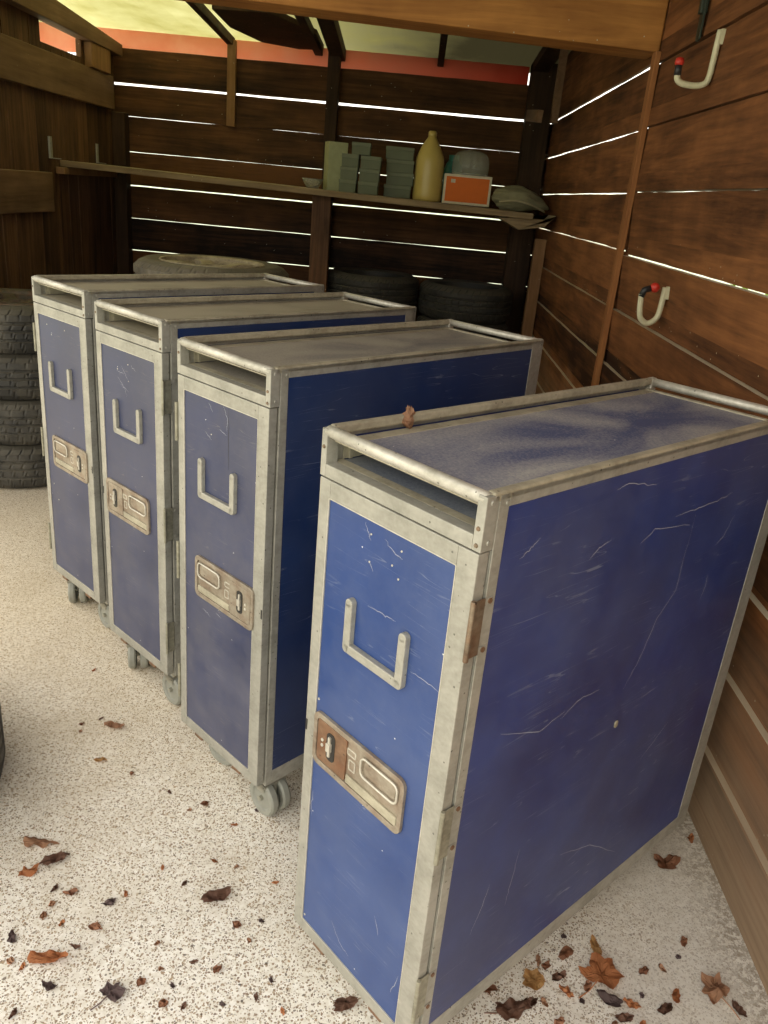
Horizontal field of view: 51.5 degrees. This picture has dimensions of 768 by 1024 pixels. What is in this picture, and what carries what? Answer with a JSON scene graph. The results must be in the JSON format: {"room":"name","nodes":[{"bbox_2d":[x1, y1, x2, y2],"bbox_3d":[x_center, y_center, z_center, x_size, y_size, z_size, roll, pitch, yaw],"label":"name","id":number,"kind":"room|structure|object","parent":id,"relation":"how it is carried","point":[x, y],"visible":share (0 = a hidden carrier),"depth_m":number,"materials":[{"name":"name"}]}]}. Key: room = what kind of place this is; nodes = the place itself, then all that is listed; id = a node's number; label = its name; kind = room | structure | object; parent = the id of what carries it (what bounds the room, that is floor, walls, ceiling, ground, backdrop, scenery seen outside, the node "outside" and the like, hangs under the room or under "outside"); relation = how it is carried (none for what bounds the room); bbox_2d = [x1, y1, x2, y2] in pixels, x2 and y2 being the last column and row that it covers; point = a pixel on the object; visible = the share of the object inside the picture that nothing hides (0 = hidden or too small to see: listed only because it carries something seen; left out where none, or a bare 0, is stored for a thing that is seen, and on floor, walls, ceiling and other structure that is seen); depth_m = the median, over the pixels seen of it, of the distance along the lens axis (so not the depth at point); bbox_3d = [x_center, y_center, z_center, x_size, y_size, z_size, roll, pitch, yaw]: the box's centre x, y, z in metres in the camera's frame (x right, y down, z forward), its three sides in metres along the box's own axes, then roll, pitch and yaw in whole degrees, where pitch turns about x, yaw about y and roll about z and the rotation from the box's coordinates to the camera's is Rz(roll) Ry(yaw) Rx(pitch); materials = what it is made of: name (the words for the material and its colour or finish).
{"room":"storage shed","nodes":[
{"label":"storage shed","id":0,"kind":"room"},
{"bbox_2d":[0,0,117,288],"bbox_3d":[-1.879,-1.554,4.104,0.037,2.160,2.797,6,22,1],"label":"wall","id":1,"kind":"structure","parent":0,"point":[78,238],"depth_m":4.43,"materials":[{"name":"brown wood"}]},
{"bbox_2d":[0,169,54,213],"bbox_3d":[-1.859,-1.435,3.558,0.035,0.200,1.700,6,22,1],"label":"trim","id":2,"kind":"structure","parent":1,"relation":"attached to","point":[21,191],"depth_m":4.04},
{"bbox_2d":[48,136,60,158],"bbox_3d":[-1.795,-1.984,4.333,0.058,0.110,0.030,6,22,1],"label":"bracket","id":3,"kind":"object","parent":1,"relation":"attached to","point":[50,149],"visible":1,"depth_m":4.33,"materials":[{"name":"metal"}]},
{"bbox_2d":[0,33,113,109],"bbox_3d":[-1.786,-2.160,3.795,0.035,0.190,2.680,6,22,1],"label":"trim","id":4,"kind":"structure","parent":1,"relation":"attached to","point":[22,63],"depth_m":4.20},
{"bbox_2d":[2,0,122,55],"bbox_3d":[-1.753,-2.489,3.722,0.080,0.225,2.790,6,22,1],"label":"trim","id":5,"kind":"structure","parent":1,"relation":"attached to","point":[53,13],"depth_m":4.26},
{"bbox_2d":[83,41,110,73],"bbox_3d":[-1.715,-2.718,4.765,0.049,0.130,0.300,6,22,1],"label":"trim","id":6,"kind":"structure","parent":1,"relation":"attached to","point":[96,57],"depth_m":4.70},
{"bbox_2d":[95,144,105,163],"bbox_3d":[-1.765,-2.231,4.956,0.058,0.110,0.030,6,22,1],"label":"bracket","id":7,"kind":"object","parent":1,"relation":"attached to","point":[96,145],"visible":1,"depth_m":4.95,"materials":[{"name":"metal"}]},
{"bbox_2d":[112,111,132,273],"bbox_3d":[-1.778,-1.816,5.453,0.083,1.660,0.087,6,22,1],"label":"trim","id":8,"kind":"structure","parent":1,"relation":"attached to","point":[120,120],"depth_m":5.30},
{"bbox_2d":[39,0,571,72],"bbox_3d":[-0.761,-2.633,3.994,4.300,0.170,2.570,6,22,1],"label":"ceiling","id":9,"kind":"structure","parent":0,"point":[158,16],"depth_m":4.72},
{"bbox_2d":[113,48,550,333],"bbox_3d":[-0.423,-1.873,5.431,2.893,2.058,0.028,6,22,1],"label":"wall","id":10,"kind":"structure","parent":0,"point":[257,137],"depth_m":5.24,"materials":[{"name":"wood"}]},
{"bbox_2d":[185,1,234,44],"bbox_3d":[-1.019,-2.621,3.973,0.040,0.182,2.221,6,22,1],"label":"trim","id":11,"kind":"structure","parent":10,"relation":"attached to","point":[200,9],"depth_m":4.54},
{"bbox_2d":[226,40,236,126],"bbox_3d":[-0.972,-2.731,5.078,0.055,0.490,0.037,6,22,1],"label":"trim","id":12,"kind":"structure","parent":10,"relation":"attached to","point":[231,49],"depth_m":5.06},
{"bbox_2d":[212,5,323,49],"bbox_3d":[-0.650,-2.810,4.623,0.525,0.080,0.799,6,22,1],"label":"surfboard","id":13,"kind":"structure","parent":10,"relation":"attached to","point":[279,29],"depth_m":4.54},
{"bbox_2d":[39,22,529,84],"bbox_3d":[-1.174,-2.946,5.077,4.198,0.153,0.005,6,22,1],"label":"trim","id":14,"kind":"structure","parent":10,"relation":"attached to","point":[131,39],"depth_m":5.06,"materials":[{"name":"red plastic"}]},
{"bbox_2d":[294,15,322,55],"bbox_3d":[-0.456,-2.576,3.996,0.050,0.185,2.280,6,22,1],"label":"beam","id":15,"kind":"structure","parent":10,"relation":"attached to","point":[305,23],"depth_m":4.54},
{"bbox_2d":[321,52,340,270],"bbox_3d":[-0.396,-1.896,5.355,0.075,2.120,0.087,6,22,1],"label":"post","id":16,"kind":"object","parent":10,"relation":"attached to","point":[334,62],"depth_m":5.04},
{"bbox_2d":[316,18,345,61],"bbox_3d":[-0.307,-2.553,3.999,0.090,0.205,2.282,5,22,-1],"label":"beam","id":17,"kind":"structure","parent":10,"relation":"attached to","point":[330,29],"depth_m":4.52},
{"bbox_2d":[437,34,447,66],"bbox_3d":[0.316,-2.501,3.989,0.040,0.185,2.280,6,22,1],"label":"trim","id":18,"kind":"structure","parent":10,"relation":"attached to","point":[443,37],"depth_m":4.62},
{"bbox_2d":[501,64,557,341],"bbox_3d":[0.904,-1.778,5.323,0.155,2.150,0.117,6,22,1],"label":"wooden post","id":19,"kind":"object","parent":10,"relation":"attached to","point":[541,87],"depth_m":5.11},
{"bbox_2d":[0,486,767,1023],"bbox_3d":[-3.107,0.598,1.571,7.900,0.150,10.200,6,22,1],"label":"floor","id":20,"kind":"structure","parent":0,"point":[117,828],"depth_m":1.64,"materials":[{"name":"concrete"}]},
{"bbox_2d":[0,704,4,777],"bbox_3d":[-1.158,0.536,1.706,0.620,0.200,0.620,6,22,1],"label":"tyre","id":21,"kind":"object","parent":20,"relation":"on","point":[2,741],"visible":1,"depth_m":1.80,"materials":[{"name":"rubber"}]},
{"bbox_2d":[6,956,14,963],"bbox_3d":[-0.668,0.801,1.422,0.018,0.005,0.013,19,25,30],"label":"scrap","id":22,"kind":"object","parent":20,"relation":"on","point":[10,960],"visible":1,"depth_m":1.42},
{"bbox_2d":[7,930,15,942],"bbox_3d":[-0.685,0.782,1.463,0.016,0.007,0.030,-2,23,-19],"label":"scrap","id":23,"kind":"object","parent":20,"relation":"on","point":[11,939],"visible":1,"depth_m":1.46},
{"bbox_2d":[8,1007,16,1019],"bbox_3d":[-0.622,0.841,1.333,0.010,0.005,0.021,12,23,16],"label":"scrap","id":24,"kind":"object","parent":20,"relation":"on","point":[14,1011],"visible":1,"depth_m":1.33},
{"bbox_2d":[0,444,46,487],"bbox_3d":[-1.651,-0.292,3.662,0.616,0.195,0.616,6,22,1],"label":"tyre","id":25,"kind":"object","parent":20,"relation":"on","point":[21,466],"visible":0.18,"depth_m":3.40,"materials":[{"name":"rubber"}]},
{"bbox_2d":[0,400,42,444],"bbox_3d":[-1.622,-0.473,3.595,0.616,0.195,0.616,-1,23,-15],"label":"tyre","id":26,"kind":"object","parent":25,"relation":"on","point":[21,423],"visible":0.23,"depth_m":3.33,"materials":[{"name":"rubber"}]},
{"bbox_2d":[0,354,40,399],"bbox_3d":[-1.611,-0.656,3.528,0.616,0.195,0.616,-9,26,-31],"label":"tyre","id":27,"kind":"object","parent":26,"relation":"on","point":[19,373],"visible":0.19,"depth_m":3.27,"materials":[{"name":"rubber"}]},
{"bbox_2d":[0,288,36,353],"bbox_3d":[-1.600,-0.833,3.445,0.616,0.196,0.616,22,27,36],"label":"tyre","id":28,"kind":"object","parent":27,"relation":"on","point":[17,318],"visible":0.36,"depth_m":3.21,"materials":[{"name":"rubber"}]},
{"bbox_2d":[18,863,38,876],"bbox_3d":[-0.715,0.721,1.601,0.043,0.012,0.026,-6,24,-26],"label":"dead leaf","id":29,"kind":"object","parent":20,"relation":"on","point":[30,872],"visible":1,"depth_m":1.60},
{"bbox_2d":[23,836,59,847],"bbox_3d":[-0.719,0.691,1.670,0.076,0.014,0.031,3,22,-5],"label":"dead leaf","id":30,"kind":"object","parent":20,"relation":"on","point":[28,841],"visible":1,"depth_m":1.67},
{"bbox_2d":[27,950,67,963],"bbox_3d":[-0.604,0.798,1.430,0.072,0.015,0.029,1,22,-10],"label":"dead leaf","id":31,"kind":"object","parent":20,"relation":"on","point":[49,956],"visible":1,"depth_m":1.43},
{"bbox_2d":[41,980,56,990],"bbox_3d":[-0.584,0.823,1.383,0.030,0.007,0.016,15,24,23],"label":"scrap","id":32,"kind":"object","parent":20,"relation":"on","point":[49,985],"visible":1,"depth_m":1.38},
{"bbox_2d":[39,850,69,865],"bbox_3d":[-0.676,0.711,1.634,0.063,0.013,0.030,-12,27,-36],"label":"dead leaf","id":33,"kind":"object","parent":20,"relation":"on","point":[52,858],"visible":1,"depth_m":1.63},
{"bbox_2d":[62,887,77,894],"bbox_3d":[-0.617,0.747,1.565,0.029,0.007,0.018,-8,25,-29],"label":"scrap","id":34,"kind":"object","parent":20,"relation":"on","point":[71,891],"visible":1,"depth_m":1.57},
{"bbox_2d":[88,921,101,929],"bbox_3d":[-0.544,0.780,1.500,0.029,0.007,0.018,2,22,-7],"label":"scrap","id":35,"kind":"object","parent":20,"relation":"on","point":[94,926],"visible":1,"depth_m":1.50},
{"bbox_2d":[90,981,125,1010],"bbox_3d":[-0.473,0.835,1.374,0.045,0.013,0.058,8,22,7],"label":"dead leaf","id":36,"kind":"object","parent":20,"relation":"on","point":[114,992],"visible":1,"depth_m":1.38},
{"bbox_2d":[101,898,115,904],"bbox_3d":[-0.536,0.761,1.550,0.030,0.007,0.016,-4,24,-22],"label":"scrap","id":37,"kind":"object","parent":20,"relation":"on","point":[108,901],"visible":1,"depth_m":1.55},
{"bbox_2d":[104,720,123,727],"bbox_3d":[-0.691,0.547,2.041,0.058,0.011,0.026,6,22,1],"label":"dead leaf","id":38,"kind":"object","parent":20,"relation":"on","point":[111,723],"visible":1,"depth_m":2.04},
{"bbox_2d":[136,977,145,985],"bbox_3d":[-0.429,0.830,1.406,0.017,0.005,0.017,-5,24,-23],"label":"scrap","id":39,"kind":"object","parent":20,"relation":"on","point":[141,981],"visible":1,"depth_m":1.41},
{"bbox_2d":[158,998,167,1007],"bbox_3d":[-0.381,0.847,1.373,0.017,0.005,0.017,0,22,-13],"label":"scrap","id":40,"kind":"object","parent":20,"relation":"on","point":[163,1002],"visible":1,"depth_m":1.37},
{"bbox_2d":[31,273,323,627],"bbox_3d":[-0.640,-0.232,2.621,0.318,1.030,0.853,24,28,38],"label":"trolley","id":41,"kind":"object","parent":20,"relation":"on","point":[64,331],"visible":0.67,"depth_m":2.31,"materials":[{"name":"metal"}]},
{"bbox_2d":[38,279,288,296],"bbox_3d":[-0.602,-0.687,2.437,0.279,0.007,0.800,24,28,38],"label":"cart top","id":42,"kind":"object","parent":41,"relation":"on","point":[219,287],"depth_m":2.35,"materials":[{"name":"metal"}]},
{"bbox_2d":[200,886,231,902],"bbox_3d":[-0.333,0.763,1.581,0.065,0.014,0.028,-6,24,-26],"label":"dead leaf","id":43,"kind":"object","parent":20,"relation":"on","point":[219,894],"visible":1,"depth_m":1.58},
{"bbox_2d":[212,964,222,972],"bbox_3d":[-0.302,0.827,1.441,0.017,0.005,0.017,6,22,2],"label":"scrap","id":44,"kind":"object","parent":20,"relation":"on","point":[216,968],"visible":1,"depth_m":1.44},
{"bbox_2d":[232,921,240,927],"bbox_3d":[-0.283,0.793,1.530,0.017,0.005,0.017,0,23,-14],"label":"scrap","id":45,"kind":"object","parent":20,"relation":"on","point":[236,924],"visible":1,"depth_m":1.53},
{"bbox_2d":[94,292,415,704],"bbox_3d":[-0.345,-0.077,2.304,0.322,1.030,0.850,24,28,38],"label":"trolley","id":46,"kind":"object","parent":20,"relation":"on","point":[136,338],"visible":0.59,"depth_m":1.99,"materials":[{"name":"metal"}]},
{"bbox_2d":[102,299,381,326],"bbox_3d":[-0.311,-0.535,2.125,0.279,0.007,0.800,24,28,38],"label":"cart top","id":47,"kind":"object","parent":46,"relation":"on","point":[159,308],"depth_m":2.06,"materials":[{"name":"metal"}]},
{"bbox_2d":[56,160,555,292],"bbox_3d":[-0.464,-1.351,5.030,2.799,1.342,0.855,6,22,1],"label":"wall shelf","id":48,"kind":"object","parent":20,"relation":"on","point":[322,199],"visible":0.85,"depth_m":4.46,"materials":[{"name":"brown wood"}]},
{"bbox_2d":[302,177,323,188],"bbox_3d":[-0.430,-1.980,4.792,0.130,0.055,0.130,6,22,1],"label":"glass bowl","id":49,"kind":"object","parent":48,"relation":"on","point":[309,182],"visible":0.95,"depth_m":4.75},
{"bbox_2d":[323,141,347,190],"bbox_3d":[-0.297,-2.109,4.858,0.121,0.273,0.100,-2,23,-18],"label":"carton","id":50,"kind":"object","parent":48,"relation":"on","point":[333,150],"visible":0.68,"depth_m":4.81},
{"bbox_2d":[339,179,357,192],"bbox_3d":[-0.214,-1.938,4.728,0.102,0.069,0.114,6,22,1],"label":"box","id":51,"kind":"object","parent":48,"relation":"on","point":[345,185],"visible":0.94,"depth_m":4.68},
{"bbox_2d":[340,166,358,180],"bbox_3d":[-0.204,-2.001,4.703,0.102,0.069,0.114,6,22,1],"label":"box","id":52,"kind":"object","parent":51,"relation":"on","point":[350,173],"visible":0.98,"depth_m":4.65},
{"bbox_2d":[341,153,360,167],"bbox_3d":[-0.194,-2.064,4.677,0.102,0.069,0.114,6,22,1],"label":"box","id":53,"kind":"object","parent":52,"relation":"on","point":[348,160],"visible":0.91,"depth_m":4.63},
{"bbox_2d":[352,142,371,155],"bbox_3d":[-0.130,-2.123,4.656,0.111,0.066,0.104,6,22,1],"label":"box","id":54,"kind":"object","parent":53,"relation":"on","point":[359,148],"visible":0.91,"depth_m":4.61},
{"bbox_2d":[357,181,378,194],"bbox_3d":[-0.094,-1.924,4.728,0.120,0.069,0.114,6,22,1],"label":"box","id":55,"kind":"object","parent":48,"relation":"on","point":[370,188],"visible":0.98,"depth_m":4.68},
{"bbox_2d":[359,168,380,182],"bbox_3d":[-0.084,-1.987,4.702,0.120,0.069,0.114,6,22,1],"label":"box","id":56,"kind":"object","parent":55,"relation":"on","point":[367,175],"visible":0.96,"depth_m":4.65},
{"bbox_2d":[361,155,381,170],"bbox_3d":[-0.074,-2.051,4.677,0.120,0.069,0.114,6,22,1],"label":"box","id":57,"kind":"object","parent":56,"relation":"on","point":[367,162],"visible":0.94,"depth_m":4.63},
{"bbox_2d":[383,184,410,198],"bbox_3d":[0.081,-1.942,4.820,0.164,0.070,0.114,6,22,1],"label":"box","id":58,"kind":"object","parent":48,"relation":"on","point":[398,191],"visible":0.94,"depth_m":4.77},
{"bbox_2d":[386,172,413,186],"bbox_3d":[0.097,-2.005,4.794,0.164,0.070,0.114,6,22,1],"label":"box","id":59,"kind":"object","parent":58,"relation":"on","point":[393,178],"visible":0.92,"depth_m":4.74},
{"bbox_2d":[386,159,413,173],"bbox_3d":[0.098,-2.070,4.769,0.164,0.070,0.114,6,22,1],"label":"box","id":60,"kind":"object","parent":59,"relation":"on","point":[393,165],"visible":0.98,"depth_m":4.72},
{"bbox_2d":[386,146,414,160],"bbox_3d":[0.097,-2.135,4.743,0.168,0.070,0.114,6,22,1],"label":"box","id":61,"kind":"object","parent":60,"relation":"on","point":[392,152],"visible":0.96,"depth_m":4.69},
{"bbox_2d":[412,131,443,201],"bbox_3d":[0.272,-2.065,4.757,0.172,0.387,0.172,6,22,1],"label":"plastic jug","id":62,"kind":"object","parent":48,"relation":"on","point":[429,164],"visible":0.92,"depth_m":4.71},
{"bbox_2d":[441,155,461,202],"bbox_3d":[0.426,-2.085,4.989,0.110,0.282,0.110,6,22,1],"label":"bottle","id":63,"kind":"object","parent":48,"relation":"on","point":[453,166],"visible":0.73,"depth_m":4.93,"materials":[{"name":"plastic"}]},
{"bbox_2d":[442,173,491,206],"bbox_3d":[0.500,-1.948,4.818,0.284,0.166,0.152,6,22,2],"label":"box","id":64,"kind":"object","parent":48,"relation":"on","point":[459,189],"visible":1,"depth_m":4.75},
{"bbox_2d":[491,185,548,212],"bbox_3d":[0.812,-1.863,4.735,0.353,0.144,0.283,6,22,1],"label":"canvas bag","id":65,"kind":"object","parent":48,"relation":"on","point":[517,198],"visible":0.99,"depth_m":4.65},
{"bbox_2d":[333,995,358,1011],"bbox_3d":[-0.069,0.864,1.400,0.048,0.009,0.027,-3,23,-21],"label":"dead leaf","id":66,"kind":"object","parent":20,"relation":"on","point":[341,1004],"visible":1,"depth_m":1.40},
{"bbox_2d":[175,319,543,815],"bbox_3d":[-0.050,0.093,1.949,0.331,1.030,0.853,24,29,39],"label":"trolley","id":67,"kind":"object","parent":20,"relation":"on","point":[252,409],"visible":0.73,"depth_m":1.64,"materials":[{"name":"metal"}]},
{"bbox_2d":[186,327,510,375],"bbox_3d":[-0.016,-0.364,1.769,0.279,0.007,0.800,24,29,39],"label":"cart top","id":68,"kind":"object","parent":67,"relation":"on","point":[307,346],"depth_m":1.71,"materials":[{"name":"metal"}]},
{"bbox_2d":[484,984,498,993],"bbox_3d":[0.176,0.863,1.453,0.065,0.014,0.051,2,22,-7],"label":"dead leaf","id":69,"kind":"object","parent":20,"relation":"on","point":[492,987],"visible":0.23,"depth_m":1.45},
{"bbox_2d":[484,997,531,1020],"bbox_3d":[0.222,0.883,1.412,0.088,0.016,0.037,-1,23,-15],"label":"dead leaf","id":70,"kind":"object","parent":20,"relation":"on","point":[511,1008],"visible":1,"depth_m":1.41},
{"bbox_2d":[294,377,767,1023],"bbox_3d":[0.284,0.330,1.435,0.850,1.030,0.309,-14,29,-40],"label":"trolley","id":71,"kind":"object","parent":20,"relation":"on","point":[528,613],"visible":1,"depth_m":1.18,"materials":[{"name":"metal"}]},
{"bbox_2d":[402,405,415,428],"bbox_3d":[0.035,-0.139,1.168,0.025,0.036,0.016,19,25,30],"label":"curled leaf","id":72,"kind":"object","parent":71,"relation":"on","point":[408,420],"visible":1,"depth_m":1.17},
{"bbox_2d":[335,388,767,504],"bbox_3d":[0.323,-0.125,1.253,0.800,0.007,0.279,-14,29,-40],"label":"cart top","id":73,"kind":"object","parent":71,"relation":"on","point":[489,447],"depth_m":1.19,"materials":[{"name":"metal"}]},
{"bbox_2d":[524,997,537,1005],"bbox_3d":[0.260,0.882,1.431,0.037,0.008,0.017,-2,23,-18],"label":"dead leaf","id":74,"kind":"object","parent":20,"relation":"on","point":[532,1001],"visible":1,"depth_m":1.43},
{"bbox_2d":[522,968,545,990],"bbox_3d":[0.274,0.865,1.472,0.048,0.011,0.041,-15,30,-41],"label":"dead leaf","id":75,"kind":"object","parent":20,"relation":"on","point":[534,979],"visible":1,"depth_m":1.47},
{"bbox_2d":[540,996,548,1006],"bbox_3d":[0.289,0.884,1.436,0.010,0.005,0.023,-6,25,-27],"label":"dead leaf","id":76,"kind":"object","parent":20,"relation":"on","point":[543,1000],"visible":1,"depth_m":1.44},
{"bbox_2d":[541,960,550,969],"bbox_3d":[0.308,0.857,1.506,0.025,0.006,0.014,-10,26,-33],"label":"scrap","id":77,"kind":"object","parent":20,"relation":"on","point":[546,964],"visible":1,"depth_m":1.50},
{"bbox_2d":[552,969,566,980],"bbox_3d":[0.327,0.866,1.486,0.037,0.008,0.017,-9,26,-32],"label":"scrap","id":78,"kind":"object","parent":20,"relation":"on","point":[556,976],"visible":1,"depth_m":1.49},
{"bbox_2d":[554,1016,564,1023],"bbox_3d":[0.308,0.899,1.402,0.025,0.006,0.014,-5,24,-25],"label":"dead leaf","id":79,"kind":"object","parent":20,"relation":"on","point":[560,1020],"visible":1,"depth_m":1.40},
{"bbox_2d":[558,945,573,959],"bbox_3d":[0.350,0.849,1.533,0.042,0.008,0.021,-12,27,-36],"label":"dead leaf","id":80,"kind":"object","parent":20,"relation":"on","point":[566,951],"visible":1,"depth_m":1.53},
{"bbox_2d":[559,984,573,996],"bbox_3d":[0.335,0.878,1.460,0.016,0.006,0.034,-14,29,-40],"label":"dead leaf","id":81,"kind":"object","parent":20,"relation":"on","point":[566,989],"visible":1,"depth_m":1.46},
{"bbox_2d":[583,980,591,991],"bbox_3d":[0.376,0.878,1.471,0.014,0.006,0.025,19,25,30],"label":"scrap","id":82,"kind":"object","parent":20,"relation":"on","point":[588,984],"visible":1,"depth_m":1.47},
{"bbox_2d":[590,934,601,954],"bbox_3d":[0.413,0.846,1.554,0.019,0.009,0.047,3,22,-6],"label":"dead leaf","id":83,"kind":"object","parent":20,"relation":"on","point":[594,945],"visible":1,"depth_m":1.55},
{"bbox_2d":[578,952,624,997],"bbox_3d":[0.397,0.865,1.494,0.101,0.018,0.077,0,22,-14],"label":"dead leaf","id":84,"kind":"object","parent":20,"relation":"on","point":[602,970],"visible":1,"depth_m":1.50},
{"bbox_2d":[596,989,622,1006],"bbox_3d":[0.410,0.886,1.452,0.026,0.010,0.053,-16,30,-43],"label":"dead leaf","id":85,"kind":"object","parent":20,"relation":"on","point":[609,999],"visible":1,"depth_m":1.45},
{"bbox_2d":[615,1012,633,1021],"bbox_3d":[0.429,0.902,1.420,0.037,0.008,0.017,2,22,-8],"label":"dead leaf","id":86,"kind":"object","parent":20,"relation":"on","point":[622,1017],"visible":1,"depth_m":1.42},
{"bbox_2d":[623,997,640,1008],"bbox_3d":[0.451,0.894,1.446,0.034,0.006,0.016,16,24,24],"label":"dead leaf","id":87,"kind":"object","parent":20,"relation":"on","point":[629,1002],"visible":1,"depth_m":1.45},
{"bbox_2d":[639,966,648,974],"bbox_3d":[0.492,0.872,1.512,0.025,0.006,0.014,-6,24,-26],"label":"scrap","id":88,"kind":"object","parent":20,"relation":"on","point":[644,970],"visible":1,"depth_m":1.51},
{"bbox_2d":[657,1002,672,1014],"bbox_3d":[0.509,0.901,1.443,0.037,0.008,0.017,-8,25,-30],"label":"dead leaf","id":89,"kind":"object","parent":20,"relation":"on","point":[665,1008],"visible":1,"depth_m":1.44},
{"bbox_2d":[654,854,680,868],"bbox_3d":[0.633,0.777,1.772,0.063,0.014,0.046,5,22,-2],"label":"dead leaf","id":90,"kind":"object","parent":20,"relation":"on","point":[670,862],"visible":1,"depth_m":1.77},
{"bbox_2d":[671,988,680,1002],"bbox_3d":[0.539,0.894,1.469,0.016,0.006,0.034,13,23,19],"label":"dead leaf","id":91,"kind":"object","parent":20,"relation":"on","point":[676,995],"visible":1,"depth_m":1.47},
{"bbox_2d":[680,936,687,946],"bbox_3d":[0.596,0.854,1.580,0.014,0.006,0.025,17,24,26],"label":"scrap","id":92,"kind":"object","parent":20,"relation":"on","point":[683,941],"visible":1,"depth_m":1.58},
{"bbox_2d":[701,972,740,1019],"bbox_3d":[0.616,0.894,1.474,0.055,0.018,0.088,3,22,-5],"label":"dead leaf","id":93,"kind":"object","parent":20,"relation":"on","point":[713,987],"visible":1,"depth_m":1.48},
{"bbox_2d":[732,999,746,1016],"bbox_3d":[0.649,0.909,1.455,0.017,0.008,0.037,-3,23,-20],"label":"dead leaf","id":94,"kind":"object","parent":20,"relation":"on","point":[736,1006],"visible":1,"depth_m":1.46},
{"bbox_3d":[-0.789,-0.206,3.639,0.632,0.201,0.632,6,22,1],"label":"tyre","id":95,"kind":"object","parent":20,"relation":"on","visible":0},
{"bbox_3d":[-0.772,-0.392,3.565,0.632,0.201,0.632,1,22,-10],"label":"tyre","id":96,"kind":"object","parent":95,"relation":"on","visible":0},
{"bbox_3d":[-0.755,-0.578,3.490,0.632,0.201,0.632,-3,23,-21],"label":"tyre","id":97,"kind":"object","parent":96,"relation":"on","visible":0},
{"bbox_3d":[-0.737,-0.764,3.416,0.632,0.201,0.632,-9,26,-31],"label":"tyre","id":98,"kind":"object","parent":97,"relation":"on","visible":0},
{"bbox_2d":[133,254,288,283],"bbox_3d":[-0.720,-0.950,3.341,0.632,0.202,0.632,-15,30,-41],"label":"tyre","id":99,"kind":"object","parent":98,"relation":"on","point":[154,263],"visible":0.34,"depth_m":3.19,"materials":[{"name":"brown rubber"}]},
{"bbox_3d":[-0.134,-0.813,5.284,0.590,0.215,0.590,6,22,1],"label":"tyre","id":100,"kind":"object","parent":20,"relation":"on","visible":0},
{"bbox_3d":[-0.115,-1.012,5.204,0.590,0.215,0.590,1,22,-10],"label":"tyre","id":101,"kind":"object","parent":100,"relation":"on","visible":0},
{"bbox_3d":[-0.097,-1.210,5.124,0.590,0.215,0.590,-3,23,-21],"label":"tyre","id":102,"kind":"object","parent":101,"relation":"on","visible":0},
{"bbox_2d":[327,267,418,307],"bbox_3d":[-0.078,-1.409,5.045,0.590,0.215,0.590,-9,26,-31],"label":"tyre","id":103,"kind":"object","parent":102,"relation":"on","point":[387,285],"visible":0.66,"depth_m":4.82,"materials":[{"name":"rubber"}]},
{"bbox_3d":[0.458,-0.750,5.270,0.590,0.211,0.590,6,22,1],"label":"tyre","id":104,"kind":"object","parent":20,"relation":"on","visible":0},
{"bbox_3d":[0.476,-0.945,5.192,0.590,0.211,0.590,-1,23,-15],"label":"tyre","id":105,"kind":"object","parent":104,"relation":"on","visible":0},
{"bbox_2d":[416,314,507,340],"bbox_3d":[0.494,-1.140,5.113,0.590,0.211,0.590,-9,26,-31],"label":"tyre","id":106,"kind":"object","parent":105,"relation":"on","point":[502,326],"visible":0.14,"depth_m":4.92,"materials":[{"name":"rubber"}]},
{"bbox_2d":[418,278,512,324],"bbox_3d":[0.512,-1.335,5.035,0.590,0.211,0.590,22,27,36],"label":"tyre","id":107,"kind":"object","parent":106,"relation":"on","point":[468,301],"visible":0.99,"depth_m":4.81,"materials":[{"name":"rubber"}]},
{"bbox_2d":[520,0,767,994],"bbox_3d":[0.895,-0.695,2.514,0.054,2.273,6.260,6,22,1],"label":"wall","id":108,"kind":"structure","parent":0,"point":[711,140],"depth_m":2.28,"materials":[{"name":"wood"}]},
{"bbox_2d":[178,0,668,59],"bbox_3d":[-0.554,-1.920,2.802,3.073,0.308,0.170,6,22,1],"label":"wooden beam","id":109,"kind":"structure","parent":108,"relation":"attached to","point":[623,28],"depth_m":2.75,"materials":[{"name":"wood"}]},
{"bbox_2d":[520,238,546,336],"bbox_3d":[0.901,-1.123,5.036,0.068,1.150,0.060,6,22,1],"label":"trim","id":110,"kind":"structure","parent":108,"relation":"attached to","point":[539,248],"depth_m":4.90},
{"bbox_2d":[530,47,559,73],"bbox_3d":[0.926,-2.425,3.947,0.100,0.191,2.200,6,22,1],"label":"trim","id":111,"kind":"structure","parent":108,"relation":"attached to","point":[547,57],"depth_m":4.61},
{"bbox_2d":[549,49,568,123],"bbox_3d":[0.947,-2.321,4.289,0.040,0.410,0.040,6,22,1],"label":"trim","id":112,"kind":"structure","parent":108,"relation":"attached to","point":[563,56],"depth_m":4.28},
{"bbox_2d":[525,110,543,122],"bbox_3d":[0.852,-2.252,4.525,0.030,0.110,0.578,6,22,1],"label":"trim","id":113,"kind":"structure","parent":112,"relation":"attached to","point":[531,115],"depth_m":4.38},
{"bbox_2d":[591,51,661,385],"bbox_3d":[0.870,-0.738,3.112,0.020,1.862,0.050,6,22,1],"label":"trim","id":114,"kind":"structure","parent":108,"relation":"attached to","point":[654,67],"depth_m":2.95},
{"bbox_2d":[637,283,669,325],"bbox_3d":[0.825,-0.637,2.446,0.097,0.132,0.032,6,22,1],"label":"hook","id":115,"kind":"object","parent":108,"relation":"attached to","point":[654,287],"visible":1,"depth_m":2.44,"materials":[{"name":"beige plastic"}]},
{"bbox_2d":[674,28,725,88],"bbox_3d":[0.871,-1.259,2.210,0.121,0.150,0.026,6,22,2],"label":"hook","id":116,"kind":"object","parent":108,"relation":"attached to","point":[720,35],"visible":1,"depth_m":2.21,"materials":[{"name":"beige plastic"}]},
{"bbox_2d":[695,0,709,41],"bbox_3d":[0.929,-1.465,2.314,0.022,0.170,0.036,6,22,1],"label":"strap","id":117,"kind":"object","parent":108,"relation":"hanging from","point":[703,6],"visible":1,"depth_m":2.31,"materials":[{"name":"green fabric"}]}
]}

